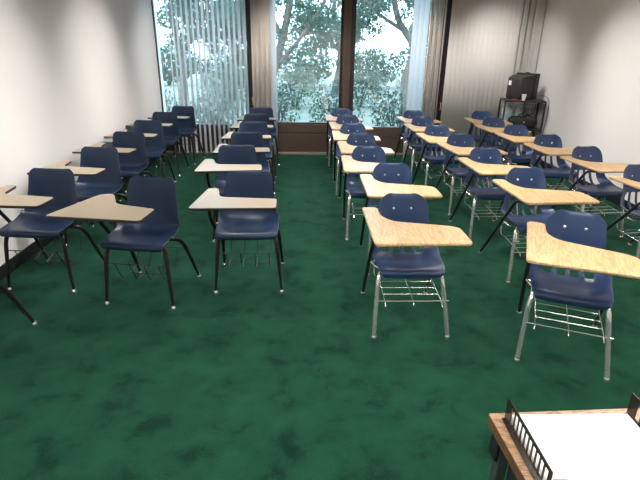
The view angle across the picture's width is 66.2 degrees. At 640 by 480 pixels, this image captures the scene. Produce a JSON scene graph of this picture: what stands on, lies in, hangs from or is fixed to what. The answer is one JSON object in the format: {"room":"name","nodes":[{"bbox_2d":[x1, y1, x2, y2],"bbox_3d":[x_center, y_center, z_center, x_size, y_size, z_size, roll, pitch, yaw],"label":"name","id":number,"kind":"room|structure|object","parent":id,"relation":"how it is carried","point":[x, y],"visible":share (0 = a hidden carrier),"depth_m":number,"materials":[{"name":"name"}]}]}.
{"room":"classroom","nodes":[
{"label":"classroom","id":0,"kind":"room"},
{"bbox_2d":[0,0,165,265],"bbox_3d":[-2.389,-0.485,1.918,0.100,2.750,12.660,0,21,-2],"label":"wall","id":1,"kind":"structure","parent":0,"point":[74,74],"depth_m":4.69,"materials":[{"name":"white paint"}]},
{"bbox_2d":[0,149,166,280],"bbox_3d":[-2.349,0.776,2.334,0.012,0.100,12.310,0,21,-2],"label":"baseboard","id":2,"kind":"structure","parent":1,"relation":"attached to","point":[15,262],"depth_m":4.02,"materials":[{"name":"black plastic"}]},
{"bbox_2d":[0,153,639,479],"bbox_3d":[0.597,0.850,2.536,6.114,0.100,12.660,0,21,-2],"label":"floor","id":3,"kind":"structure","parent":0,"point":[248,380],"depth_m":2.86,"materials":[{"name":"green carpet"}]},
{"bbox_2d":[0,284,37,325],"bbox_3d":[-2.067,0.283,2.635,0.595,0.806,0.702,0,21,-2],"label":"chair","id":4,"kind":"object","parent":3,"relation":"on","point":[3,289],"visible":1,"depth_m":2.92,"materials":[{"name":"blue plastic"}]},
{"bbox_2d":[0,168,103,292],"bbox_3d":[-2.025,-0.068,3.527,0.595,0.806,0.702,2,21,2],"label":"chair","id":5,"kind":"object","parent":3,"relation":"on","point":[50,190],"visible":0.9,"depth_m":3.58,"materials":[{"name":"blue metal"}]},
{"bbox_2d":[27,146,126,246],"bbox_3d":[-2.020,-0.373,4.304,0.595,0.806,0.702,1,21,2],"label":"chair","id":6,"kind":"object","parent":3,"relation":"on","point":[99,172],"visible":0.73,"depth_m":4.38,"materials":[{"name":"blue plastic"}]},
{"bbox_2d":[72,131,152,201],"bbox_3d":[-2.063,-0.682,5.089,0.595,0.806,0.702,1,21,1],"label":"chair","id":7,"kind":"object","parent":3,"relation":"on","point":[131,146],"visible":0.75,"depth_m":5.17,"materials":[{"name":"blue plastic"}]},
{"bbox_2d":[46,176,200,309],"bbox_3d":[-1.273,0.020,3.333,0.663,0.806,0.735,3,22,6],"label":"chair","id":8,"kind":"object","parent":3,"relation":"on","point":[149,219],"visible":1,"depth_m":3.31,"materials":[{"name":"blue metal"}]},
{"bbox_2d":[103,120,176,192],"bbox_3d":[-2.131,-1.000,5.893,0.595,0.806,0.702,0,21,-3],"label":"chair","id":9,"kind":"object","parent":3,"relation":"on","point":[152,130],"visible":0.59,"depth_m":5.98,"materials":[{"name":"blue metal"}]},
{"bbox_2d":[126,112,189,176],"bbox_3d":[-2.173,-1.296,6.645,0.595,0.806,0.702,1,21,0],"label":"chair","id":10,"kind":"object","parent":3,"relation":"on","point":[169,120],"visible":0.64,"depth_m":6.73,"materials":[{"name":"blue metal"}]},
{"bbox_2d":[148,106,204,164],"bbox_3d":[-2.121,-1.561,7.321,0.595,0.806,0.702,2,21,3],"label":"chair","id":11,"kind":"object","parent":3,"relation":"on","point":[186,123],"visible":0.71,"depth_m":7.40,"materials":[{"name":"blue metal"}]},
{"bbox_2d":[194,145,267,242],"bbox_3d":[-0.788,-0.421,4.475,0.595,0.806,0.702,-2,22,-8],"label":"chair","id":12,"kind":"object","parent":3,"relation":"on","point":[230,157],"visible":0.44,"depth_m":4.53,"materials":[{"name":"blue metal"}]},
{"bbox_2d":[189,171,284,294],"bbox_3d":[-0.560,-0.052,3.545,0.595,0.806,0.702,0,22,-3],"label":"chair","id":13,"kind":"object","parent":3,"relation":"on","point":[248,206],"visible":1,"depth_m":3.51,"materials":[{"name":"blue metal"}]},
{"bbox_2d":[213,131,269,171],"bbox_3d":[-0.799,-0.701,5.187,0.595,0.806,0.702,-3,22,-9],"label":"chair","id":14,"kind":"object","parent":3,"relation":"on","point":[255,139],"visible":0.41,"depth_m":5.28,"materials":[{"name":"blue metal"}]},
{"bbox_2d":[221,121,275,193],"bbox_3d":[-0.839,-0.984,5.904,0.595,0.806,0.702,-1,22,-5],"label":"chair","id":15,"kind":"object","parent":3,"relation":"on","point":[262,127],"visible":0.44,"depth_m":5.98,"materials":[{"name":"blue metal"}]},
{"bbox_2d":[230,113,276,177],"bbox_3d":[-0.888,-1.268,6.625,0.595,0.806,0.702,-2,22,-7],"label":"chair","id":16,"kind":"object","parent":3,"relation":"on","point":[248,117],"visible":0.46,"depth_m":6.69,"materials":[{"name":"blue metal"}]},
{"bbox_2d":[237,107,279,165],"bbox_3d":[-0.906,-1.532,7.296,0.595,0.806,0.702,-1,22,-6],"label":"chair","id":17,"kind":"object","parent":3,"relation":"on","point":[254,110],"visible":0.49,"depth_m":7.37,"materials":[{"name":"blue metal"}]},
{"bbox_2d":[325,108,363,165],"bbox_3d":[0.341,-1.555,7.416,0.533,0.797,0.793,0,21,-2],"label":"chair","id":18,"kind":"object","parent":3,"relation":"on","point":[336,112],"visible":0.34,"depth_m":7.47,"materials":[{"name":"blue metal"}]},
{"bbox_2d":[329,115,372,177],"bbox_3d":[0.393,-1.273,6.700,0.533,0.797,0.793,0,21,-3],"label":"chair","id":19,"kind":"object","parent":3,"relation":"on","point":[341,119],"visible":0.29,"depth_m":6.76,"materials":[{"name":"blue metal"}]},
{"bbox_2d":[332,123,380,194],"bbox_3d":[0.411,-0.986,5.973,0.533,0.797,0.793,0,21,-1],"label":"chair","id":20,"kind":"object","parent":3,"relation":"on","point":[346,129],"visible":0.47,"depth_m":6.01,"materials":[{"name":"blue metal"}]},
{"bbox_2d":[341,145,385,240],"bbox_3d":[0.461,-0.439,4.583,0.533,0.797,0.793,1,21,0],"label":"chair","id":21,"kind":"object","parent":3,"relation":"on","point":[364,159],"visible":0.64,"depth_m":4.57,"materials":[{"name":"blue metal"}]},
{"bbox_2d":[337,132,394,214],"bbox_3d":[0.458,-0.719,5.293,0.533,0.797,0.793,0,21,-2],"label":"chair","id":22,"kind":"object","parent":3,"relation":"on","point":[354,139],"visible":0.34,"depth_m":5.36,"materials":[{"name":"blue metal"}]},
{"bbox_2d":[359,163,441,275],"bbox_3d":[0.587,-0.169,3.901,0.533,0.797,0.793,0,21,-1],"label":"chair","id":23,"kind":"object","parent":3,"relation":"on","point":[386,178],"visible":0.56,"depth_m":3.81,"materials":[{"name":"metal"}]},
{"bbox_2d":[361,193,471,338],"bbox_3d":[0.538,0.157,3.071,0.533,0.797,0.793,0,21,-2],"label":"chair","id":24,"kind":"object","parent":3,"relation":"on","point":[401,220],"visible":1,"depth_m":2.94,"materials":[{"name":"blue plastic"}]},
{"bbox_2d":[393,110,441,168],"bbox_3d":[1.426,-1.506,7.333,0.533,0.797,0.793,-1,22,-5],"label":"chair","id":25,"kind":"object","parent":3,"relation":"on","point":[408,115],"visible":0.49,"depth_m":7.36,"materials":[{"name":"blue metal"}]},
{"bbox_2d":[402,116,454,181],"bbox_3d":[1.417,-1.235,6.644,0.533,0.797,0.793,-1,22,-4],"label":"chair","id":26,"kind":"object","parent":3,"relation":"on","point":[418,124],"visible":0.63,"depth_m":6.65,"materials":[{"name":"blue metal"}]},
{"bbox_2d":[412,125,474,196],"bbox_3d":[1.444,-0.949,5.918,0.533,0.797,0.793,-1,22,-4],"label":"chair","id":27,"kind":"object","parent":3,"relation":"on","point":[433,134],"visible":0.73,"depth_m":5.93,"materials":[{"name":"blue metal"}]},
{"bbox_2d":[429,133,507,215],"bbox_3d":[1.569,-0.716,5.331,0.533,0.797,0.793,-2,22,-7],"label":"chair","id":28,"kind":"object","parent":3,"relation":"on","point":[458,145],"visible":0.73,"depth_m":5.30,"materials":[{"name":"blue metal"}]},
{"bbox_2d":[460,111,512,156],"bbox_3d":[2.438,-1.491,7.335,0.533,0.797,0.793,1,21,0],"label":"chair","id":29,"kind":"object","parent":3,"relation":"on","point":[477,117],"visible":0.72,"depth_m":7.39,"materials":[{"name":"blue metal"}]},
{"bbox_2d":[449,147,530,242],"bbox_3d":[1.579,-0.422,4.583,0.533,0.797,0.793,0,21,-3],"label":"chair","id":30,"kind":"object","parent":3,"relation":"on","point":[481,161],"visible":0.88,"depth_m":4.53,"materials":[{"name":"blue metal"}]},
{"bbox_2d":[468,117,530,181],"bbox_3d":[2.391,-1.230,6.668,0.533,0.797,0.793,-1,22,-4],"label":"chair","id":31,"kind":"object","parent":3,"relation":"on","point":[490,125],"visible":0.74,"depth_m":6.72,"materials":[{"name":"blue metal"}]},
{"bbox_2d":[485,125,541,183],"bbox_3d":[2.444,-0.978,6.031,0.533,0.797,0.793,0,21,-3],"label":"chair","id":32,"kind":"object","parent":3,"relation":"on","point":[514,134],"visible":0.8,"depth_m":6.08,"materials":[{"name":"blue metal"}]},
{"bbox_2d":[493,98,546,157],"bbox_3d":[3.062,-1.678,7.606,0.602,0.965,0.430,4,22,7],"label":"cart","id":33,"kind":"object","parent":3,"relation":"on","point":[505,100],"visible":0.38,"depth_m":7.36,"materials":[{"name":"black metal"}]},
{"bbox_2d":[500,103,512,126],"bbox_3d":[2.885,-1.931,7.589,0.170,0.352,0.170,0,21,-2],"label":"plastic jug","id":34,"kind":"object","parent":33,"relation":"on","point":[508,110],"visible":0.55,"depth_m":7.51,"materials":[{"name":"white plastic"}]},
{"bbox_2d":[513,105,520,115],"bbox_3d":[3.049,-1.925,7.609,0.120,0.332,0.120,0,21,-2],"label":"plastic jug","id":35,"kind":"object","parent":33,"relation":"on","point":[517,110],"visible":0.55,"depth_m":7.54,"materials":[{"name":"white plastic"}]},
{"bbox_2d":[516,143,521,154],"bbox_3d":[3.079,-1.400,7.570,0.072,0.254,0.071,0,21,-2],"label":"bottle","id":36,"kind":"object","parent":33,"relation":"on","point":[517,153],"visible":0.3,"depth_m":7.56,"materials":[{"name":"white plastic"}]},
{"bbox_2d":[507,113,536,128],"bbox_3d":[3.069,-1.805,7.441,0.430,0.232,0.199,4,22,7],"label":"bag","id":37,"kind":"object","parent":33,"relation":"on","point":[528,121],"visible":0.7,"depth_m":7.37,"materials":[{"name":"black fabric"}]},
{"bbox_2d":[506,72,539,99],"bbox_3d":[3.047,-2.343,7.449,0.300,0.387,0.410,-8,23,-22],"label":"television","id":38,"kind":"object","parent":33,"relation":"on","point":[520,83],"visible":0.98,"depth_m":7.33,"materials":[{"name":"black plastic"}]},
{"bbox_2d":[500,98,546,102],"bbox_3d":[3.069,-2.115,7.434,0.594,0.025,0.394,4,22,7],"label":"shelf","id":39,"kind":"object","parent":33,"relation":"attached to","point":[505,100],"depth_m":7.28,"materials":[{"name":"black metal"}]},
{"bbox_2d":[528,127,539,131],"bbox_3d":[3.063,-1.727,7.586,0.594,0.020,0.394,4,22,7],"label":"shelf","id":40,"kind":"object","parent":33,"relation":"attached to","point":[535,128],"depth_m":7.43,"materials":[{"name":"black metal"}]},
{"bbox_2d":[478,167,599,283],"bbox_3d":[1.639,-0.119,3.814,0.533,0.797,0.793,-1,22,-4],"label":"chair","id":41,"kind":"object","parent":3,"relation":"on","point":[527,185],"visible":0.84,"depth_m":3.73,"materials":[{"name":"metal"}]},
{"bbox_2d":[523,134,576,213],"bbox_3d":[2.530,-0.717,5.371,0.533,0.797,0.793,0,21,-2],"label":"chair","id":42,"kind":"object","parent":3,"relation":"on","point":[545,145],"visible":0.84,"depth_m":5.40,"materials":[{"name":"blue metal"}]},
{"bbox_2d":[487,408,639,479],"bbox_3d":[1.136,0.920,1.203,1.350,0.760,0.620,-1,22,-4],"label":"desk","id":43,"kind":"object","parent":3,"relation":"on","point":[503,451],"visible":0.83,"depth_m":1.27,"materials":[{"name":"brown wood"}]},
{"bbox_2d":[502,393,639,479],"bbox_3d":[0.652,0.480,1.169,0.344,0.070,0.265,0,21,-2],"label":"rack","id":44,"kind":"object","parent":43,"relation":"on","point":[634,402],"visible":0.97,"depth_m":1.18,"materials":[{"name":"black metal"}]},
{"bbox_2d":[511,414,639,479],"bbox_3d":[0.652,0.516,1.137,0.308,0.019,0.303,0,21,-2],"label":"paper stack","id":45,"kind":"object","parent":44,"relation":"in","point":[574,446],"visible":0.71,"depth_m":1.18,"materials":[{"name":"white paper"}]},
{"bbox_2d":[514,210,639,381],"bbox_3d":[1.406,0.284,2.780,0.533,0.797,0.793,9,23,20],"label":"chair","id":46,"kind":"object","parent":3,"relation":"on","point":[574,240],"visible":1,"depth_m":2.66,"materials":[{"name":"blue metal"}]},
{"bbox_2d":[552,146,628,237],"bbox_3d":[2.625,-0.462,4.725,0.533,0.797,0.793,-2,22,-6],"label":"chair","id":47,"kind":"object","parent":3,"relation":"on","point":[589,158],"visible":0.94,"depth_m":4.68,"materials":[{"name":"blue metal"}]},
{"bbox_2d":[607,164,639,258],"bbox_3d":[2.675,-0.173,3.992,0.533,0.797,0.793,-3,22,-9],"label":"chair","id":48,"kind":"object","parent":3,"relation":"on","point":[630,180],"visible":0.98,"depth_m":4.04,"materials":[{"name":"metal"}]},
{"bbox_2d":[444,0,536,152],"bbox_3d":[0.439,-2.730,7.739,5.914,2.750,0.150,0,21,-2],"label":"wall","id":49,"kind":"structure","parent":0,"point":[524,0],"depth_m":7.59,"materials":[{"name":"white paint"}]},
{"bbox_2d":[151,0,250,150],"bbox_3d":[-1.805,-2.683,7.661,1.422,2.585,0.100,0,21,-2],"label":"window","id":50,"kind":"structure","parent":49,"relation":"in","point":[197,125],"depth_m":7.96,"materials":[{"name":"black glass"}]},
{"bbox_2d":[165,0,248,152],"bbox_3d":[-1.783,-2.692,7.508,1.342,2.724,0.081,0,21,-2],"label":"vertical blind","id":51,"kind":"object","parent":50,"relation":"attached to","point":[185,1],"visible":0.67,"depth_m":7.50,"materials":[{"name":"white fabric"}]},
{"bbox_2d":[247,0,252,107],"bbox_3d":[-1.065,-2.679,7.680,0.060,2.585,0.150,0,21,-2],"label":"trim","id":52,"kind":"structure","parent":49,"relation":"attached to","point":[248,1],"depth_m":7.52,"materials":[{"name":"brown metal"}]},
{"bbox_2d":[166,151,429,155],"bbox_3d":[-0.315,-1.435,8.126,4.415,0.035,0.035,0,21,-2],"label":"baseboard","id":53,"kind":"structure","parent":49,"relation":"attached to","point":[190,152],"depth_m":8.11,"materials":[{"name":"brown"}]},
{"bbox_2d":[278,0,343,151],"bbox_3d":[-0.346,-2.679,7.708,1.379,2.585,0.100,0,21,-2],"label":"window","id":54,"kind":"structure","parent":49,"relation":"in","point":[292,136],"depth_m":8.03,"materials":[{"name":"brown wood"}]},
{"bbox_2d":[341,0,354,109],"bbox_3d":[0.423,-2.673,7.723,0.159,2.585,0.160,0,21,-2],"label":"trim","id":55,"kind":"structure","parent":49,"relation":"attached to","point":[348,18],"depth_m":7.56,"materials":[{"name":"brown wood"}]},
{"bbox_2d":[351,0,447,152],"bbox_3d":[1.206,-2.675,7.758,1.407,2.585,0.100,0,21,-2],"label":"window","id":56,"kind":"structure","parent":49,"relation":"in","point":[389,136],"depth_m":8.05,"materials":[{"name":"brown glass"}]},
{"bbox_2d":[403,0,447,154],"bbox_3d":[1.639,-2.679,7.609,0.530,2.724,0.085,0,21,-2],"label":"vertical blind","id":57,"kind":"object","parent":56,"relation":"attached to","point":[417,67],"visible":0.69,"depth_m":7.57,"materials":[{"name":"white fabric"}]},
{"bbox_2d":[433,0,452,155],"bbox_3d":[1.938,-2.654,7.783,0.060,2.620,0.150,0,21,-2],"label":"trim","id":58,"kind":"structure","parent":49,"relation":"attached to","point":[449,5],"depth_m":7.64,"materials":[{"name":"brown metal"}]},
{"bbox_2d":[522,0,639,206],"bbox_3d":[3.622,-0.468,2.111,0.100,2.750,12.660,0,21,-2],"label":"wall","id":59,"kind":"structure","parent":0,"point":[588,64],"depth_m":6.20,"materials":[{"name":"white paint"}]},
{"bbox_2d":[522,151,639,209],"bbox_3d":[3.550,0.792,2.524,0.012,0.100,12.310,0,21,-2],"label":"baseboard","id":60,"kind":"structure","parent":59,"relation":"attached to","point":[615,200],"depth_m":5.81,"materials":[{"name":"black plastic"}]},
{"bbox_3d":[0.637,-1.802,1.493,6.114,0.100,12.660,0,21,-2],"label":"ceiling","id":61,"kind":"structure","parent":0,"visible":0},
{"bbox_2d":[250,0,277,153],"bbox_3d":[-0.853,-2.689,7.538,0.376,2.724,0.085,0,21,-2],"label":"vertical blind","id":62,"kind":"object","parent":61,"relation":"hanging from","point":[262,12],"visible":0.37,"depth_m":7.48,"materials":[{"name":"beige fabric"}]},
{"bbox_2d":[438,0,546,154],"bbox_3d":[2.669,-2.679,7.651,1.429,2.724,0.060,0,21,-2],"label":"vertical blind","id":63,"kind":"object","parent":61,"relation":"hanging from","point":[483,34],"visible":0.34,"depth_m":7.58,"materials":[{"name":"white fabric"}]},
{"label":"outside","id":64,"kind":"structure","parent":0,"visible":0},
{"bbox_2d":[163,70,426,126],"bbox_3d":[-0.724,-7.137,23.165,44.000,0.130,31.640,0,21,-2],"label":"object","id":65,"kind":"structure","parent":64,"point":[304,117],"depth_m":17.49,"materials":[{"name":"plant"}]},
{"bbox_2d":[164,88,182,111],"bbox_3d":[-3.416,-2.691,10.223,1.097,1.020,0.785,0,21,-2],"label":"shrub","id":66,"kind":"object","parent":65,"relation":"on","point":[168,109],"visible":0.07,"depth_m":10.19,"materials":[{"name":"green plant"}]},
{"bbox_2d":[159,38,198,84],"bbox_3d":[-7.055,-8.283,22.860,3.087,2.078,2.179,0,21,-2],"label":"shrub","id":67,"kind":"object","parent":65,"relation":"on","point":[164,51],"visible":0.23,"depth_m":22.59,"materials":[{"name":"green plant"}]},
{"bbox_2d":[156,0,230,105],"bbox_3d":[-3.529,-5.501,13.011,2.465,4.217,1.532,0,21,-2],"label":"tree","id":68,"kind":"object","parent":65,"relation":"on","point":[157,1],"visible":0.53,"depth_m":12.95,"materials":[{"name":"green plant"}]},
{"bbox_2d":[190,93,240,123],"bbox_3d":[-2.236,-2.652,10.291,1.200,0.934,0.816,0,21,-2],"label":"shrub","id":69,"kind":"object","parent":65,"relation":"on","point":[200,98],"visible":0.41,"depth_m":10.17,"materials":[{"name":"green plant"}]},
{"bbox_2d":[157,0,285,98],"bbox_3d":[-3.216,-7.316,16.563,4.625,5.032,2.014,0,21,-2],"label":"tree","id":70,"kind":"object","parent":65,"relation":"on","point":[214,1],"visible":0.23,"depth_m":16.52,"materials":[{"name":"green plant"}]},
{"bbox_2d":[195,66,248,103],"bbox_3d":[-2.887,-4.731,15.147,1.924,1.233,1.360,0,21,-2],"label":"shrub","id":71,"kind":"object","parent":65,"relation":"on","point":[233,74],"visible":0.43,"depth_m":15.02,"materials":[{"name":"green plant"}]},
{"bbox_2d":[206,45,247,85],"bbox_3d":[-3.906,-8.204,23.012,3.123,1.912,2.238,0,21,-2],"label":"shrub","id":72,"kind":"object","parent":65,"relation":"on","point":[227,51],"visible":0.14,"depth_m":22.57,"materials":[{"name":"green plant"}]},
{"bbox_2d":[224,0,340,73],"bbox_3d":[-1.000,-5.169,11.172,3.279,5.016,1.641,-1,22,-6],"label":"tree","id":73,"kind":"object","parent":65,"relation":"on","point":[282,33],"visible":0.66,"depth_m":11.18,"materials":[{"name":"green plant"}]},
{"bbox_2d":[277,87,302,121],"bbox_3d":[-0.948,-2.688,10.309,1.216,1.023,0.853,0,21,-2],"label":"shrub","id":74,"kind":"object","parent":65,"relation":"on","point":[279,107],"visible":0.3,"depth_m":10.23,"materials":[{"name":"green plant"}]},
{"bbox_2d":[277,66,326,107],"bbox_3d":[-0.766,-4.748,15.208,1.956,1.281,1.397,0,21,-2],"label":"shrub","id":75,"kind":"object","parent":65,"relation":"on","point":[289,84],"visible":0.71,"depth_m":15.06,"materials":[{"name":"green plant"}]},
{"bbox_2d":[278,41,335,86],"bbox_3d":[-0.744,-8.262,23.057,3.107,2.077,2.217,0,21,-2],"label":"shrub","id":76,"kind":"object","parent":65,"relation":"on","point":[320,55],"visible":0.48,"depth_m":22.70,"materials":[{"name":"green plant"}]},
{"bbox_2d":[307,91,364,123],"bbox_3d":[0.335,-2.656,10.350,1.229,0.971,0.907,0,21,-2],"label":"shrub","id":77,"kind":"object","parent":65,"relation":"on","point":[321,106],"visible":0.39,"depth_m":10.27,"materials":[{"name":"green plant"}]},
{"bbox_2d":[282,0,391,94],"bbox_3d":[0.774,-8.239,19.064,4.606,5.032,2.119,2,21,2],"label":"tree","id":78,"kind":"object","parent":65,"relation":"on","point":[324,44],"visible":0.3,"depth_m":19.02,"materials":[{"name":"green plant"}]},
{"bbox_2d":[330,67,390,106],"bbox_3d":[1.245,-4.829,15.563,1.960,1.229,1.402,0,21,-2],"label":"shrub","id":79,"kind":"object","parent":65,"relation":"on","point":[360,98],"visible":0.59,"depth_m":15.46,"materials":[{"name":"green plant"}]},
{"bbox_2d":[354,48,403,85],"bbox_3d":[2.478,-8.162,23.205,3.009,1.876,2.153,-2,22,-8],"label":"shrub","id":80,"kind":"object","parent":65,"relation":"on","point":[383,62],"visible":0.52,"depth_m":22.83,"materials":[{"name":"green plant"}]},
{"bbox_2d":[332,0,439,111],"bbox_3d":[2.129,-5.623,13.146,3.665,4.524,1.611,0,21,-2],"label":"tree","id":81,"kind":"object","parent":65,"relation":"on","point":[400,25],"visible":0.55,"depth_m":13.08,"materials":[{"name":"green plant"}]},
{"bbox_2d":[368,88,421,126],"bbox_3d":[1.620,-2.686,10.389,1.190,1.035,0.840,0,21,-2],"label":"shrub","id":82,"kind":"object","parent":65,"relation":"on","point":[393,121],"visible":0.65,"depth_m":10.30,"materials":[{"name":"green plant"}]},
{"bbox_2d":[394,76,432,106],"bbox_3d":[3.317,-4.842,15.616,1.980,1.275,1.379,1,21,1],"label":"shrub","id":83,"kind":"object","parent":65,"relation":"on","point":[401,76],"visible":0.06,"depth_m":15.62,"materials":[{"name":"green plant"}]},
{"bbox_2d":[396,0,440,73],"bbox_3d":[4.454,-7.380,17.025,4.157,5.032,2.193,0,21,-2],"label":"tree","id":84,"kind":"object","parent":65,"relation":"on","point":[402,53],"visible":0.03,"depth_m":17.06,"materials":[{"name":"green plant"}]},
{"bbox_2d":[421,50,435,116],"bbox_3d":[2.669,-3.699,11.961,1.041,1.793,0.758,0,21,-2],"label":"shrub","id":85,"kind":"object","parent":65,"relation":"on","point":[435,50],"visible":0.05,"depth_m":11.87,"materials":[{"name":"green plant"}]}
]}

